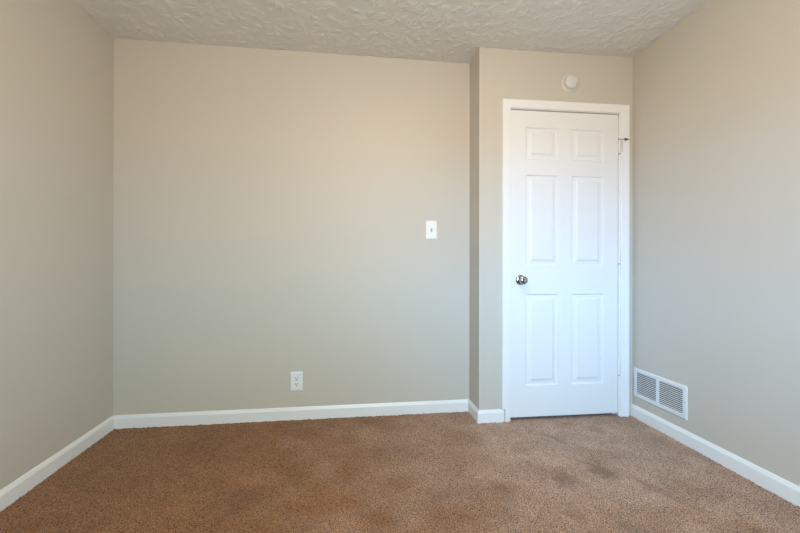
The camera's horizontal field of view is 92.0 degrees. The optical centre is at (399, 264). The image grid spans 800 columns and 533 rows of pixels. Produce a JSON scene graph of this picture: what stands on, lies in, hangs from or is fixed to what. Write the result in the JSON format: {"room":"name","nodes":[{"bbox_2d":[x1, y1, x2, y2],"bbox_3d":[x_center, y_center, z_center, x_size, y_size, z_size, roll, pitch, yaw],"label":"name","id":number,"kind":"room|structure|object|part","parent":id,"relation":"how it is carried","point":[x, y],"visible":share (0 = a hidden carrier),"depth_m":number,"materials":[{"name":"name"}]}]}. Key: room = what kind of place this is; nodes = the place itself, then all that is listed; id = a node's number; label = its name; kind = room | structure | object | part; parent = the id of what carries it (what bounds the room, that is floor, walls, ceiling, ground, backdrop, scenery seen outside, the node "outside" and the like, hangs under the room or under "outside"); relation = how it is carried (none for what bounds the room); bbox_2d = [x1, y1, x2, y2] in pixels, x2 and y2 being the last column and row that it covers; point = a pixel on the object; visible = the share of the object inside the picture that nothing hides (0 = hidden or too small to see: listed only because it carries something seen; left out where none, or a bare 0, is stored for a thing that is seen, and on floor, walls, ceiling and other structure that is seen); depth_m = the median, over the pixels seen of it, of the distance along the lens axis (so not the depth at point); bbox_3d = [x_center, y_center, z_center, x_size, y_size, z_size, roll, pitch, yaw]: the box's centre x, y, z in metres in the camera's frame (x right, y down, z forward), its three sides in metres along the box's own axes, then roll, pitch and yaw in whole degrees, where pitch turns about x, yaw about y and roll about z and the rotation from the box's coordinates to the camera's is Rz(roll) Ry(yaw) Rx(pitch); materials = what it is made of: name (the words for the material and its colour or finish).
{"room":"empty bedroom","nodes":[
{"label":"empty bedroom","id":0,"kind":"room"},
{"bbox_2d":[0,0,113,489],"bbox_3d":[-1.581,-0.195,0.639,0.120,2.440,3.584,0,0,-9],"label":"wall","id":1,"kind":"structure","parent":0,"point":[57,61],"depth_m":1.91,"materials":[{"name":"beige paint"}]},
{"bbox_2d":[0,415,113,511],"bbox_3d":[-1.517,0.991,0.649,0.012,0.092,3.581,0,0,-9],"label":"baseboard","id":2,"kind":"structure","parent":1,"relation":"attached to","point":[9,494],"depth_m":1.89,"materials":[{"name":"white paint"}]},
{"bbox_2d":[113,38,469,416],"bbox_3d":[-0.719,-0.193,2.619,2.421,2.440,0.120,0,0,-8],"label":"wall","id":3,"kind":"structure","parent":0,"point":[272,209],"depth_m":2.56,"materials":[{"name":"beige paint"}]},
{"bbox_2d":[114,399,467,428],"bbox_3d":[-0.653,0.993,2.562,2.276,0.092,0.012,0,0,-8],"label":"baseboard","id":4,"kind":"structure","parent":3,"relation":"attached to","point":[419,407],"depth_m":2.54,"materials":[{"name":"white paint"}]},
{"bbox_2d":[290,371,302,390],"bbox_3d":[-0.685,0.776,2.559,0.079,0.126,0.008,0,0,-8],"label":"wall outlet","id":5,"kind":"object","parent":3,"relation":"attached to","point":[296,378],"visible":1,"depth_m":2.56,"materials":[{"name":"white plastic"}]},
{"bbox_2d":[426,221,436,238],"bbox_3d":[0.219,-0.237,2.673,0.079,0.127,0.018,0,0,-8],"label":"light switch","id":6,"kind":"object","parent":3,"relation":"attached to","point":[431,226],"visible":1,"depth_m":2.68,"materials":[{"name":"white plastic"}]},
{"bbox_2d":[76,0,709,63],"bbox_3d":[0.100,-1.410,0.924,3.676,0.008,3.746,0,0,-8],"label":"ceiling","id":7,"kind":"structure","parent":0,"point":[450,31],"depth_m":2.27,"materials":[{"name":"paint"}]},
{"bbox_2d":[0,411,799,532],"bbox_3d":[0.068,1.030,0.920,3.618,0.011,3.746,0,0,-8],"label":"floor","id":8,"kind":"structure","parent":0,"point":[444,472],"depth_m":1.83,"materials":[{"name":"brown carpet"}]},
{"bbox_2d":[469,49,478,409],"bbox_3d":[0.519,-0.192,2.679,0.050,2.440,0.325,0,0,-8],"label":"wall","id":9,"kind":"structure","parent":0,"point":[474,64],"depth_m":2.61,"materials":[{"name":"beige paint"}]},
{"bbox_2d":[468,399,503,423],"bbox_3d":[0.577,0.995,2.619,0.178,0.092,0.220,0,0,-8],"label":"baseboard","id":10,"kind":"structure","parent":9,"relation":"attached to","point":[493,415],"depth_m":2.52,"materials":[{"name":"white paint"}]},
{"bbox_2d":[479,47,632,414],"bbox_3d":[1.043,-0.191,2.636,1.077,2.440,0.120,0,0,-7],"label":"wall","id":11,"kind":"structure","parent":0,"point":[503,73],"depth_m":2.53,"materials":[{"name":"beige paint"}]},
{"bbox_2d":[501,98,629,421],"bbox_3d":[1.104,-0.020,2.635,0.894,2.119,0.136,0,0,-6],"label":"door frame","id":12,"kind":"structure","parent":11,"relation":"attached to","point":[507,104],"depth_m":2.60,"materials":[{"name":"white paint"}]},
{"bbox_2d":[561,74,577,91],"bbox_3d":[1.136,-1.209,2.566,0.120,0.120,0.040,0,0,-7],"label":"smoke detector","id":13,"kind":"object","parent":11,"relation":"attached to","point":[569,83],"visible":1,"depth_m":2.55,"materials":[{"name":"white plastic"}]},
{"bbox_2d":[510,110,628,417],"bbox_3d":[1.138,-0.003,2.576,0.822,2.026,0.102,0,0,-7],"label":"door","id":14,"kind":"structure","parent":11,"relation":"in","point":[565,254],"depth_m":2.59,"materials":[{"name":"white paint"}]},
{"bbox_3d":[0.799,0.104,2.514,0.055,0.055,0.055,0,0,-7],"label":"knob","id":15,"kind":"part","parent":14,"relation":"part of","materials":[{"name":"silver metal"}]},
{"bbox_2d":[632,0,799,486],"bbox_3d":[1.837,-0.190,1.125,0.120,2.440,3.651,0,0,-7],"label":"wall","id":16,"kind":"structure","parent":0,"point":[716,147],"depth_m":2.00,"materials":[{"name":"beige paint"}]},
{"bbox_2d":[634,367,687,419],"bbox_3d":[1.652,0.793,2.415,0.096,0.191,0.418,0,0,-7],"label":"air vent","id":17,"kind":"object","parent":16,"relation":"in","point":[671,396],"visible":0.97,"depth_m":2.41,"materials":[{"name":"white metal"}]},
{"bbox_2d":[631,404,799,505],"bbox_3d":[1.788,0.996,0.971,0.012,0.092,3.356,0,0,-7],"label":"baseboard","id":18,"kind":"structure","parent":16,"relation":"attached to","point":[769,481],"depth_m":1.97,"materials":[{"name":"white paint"}]}
]}

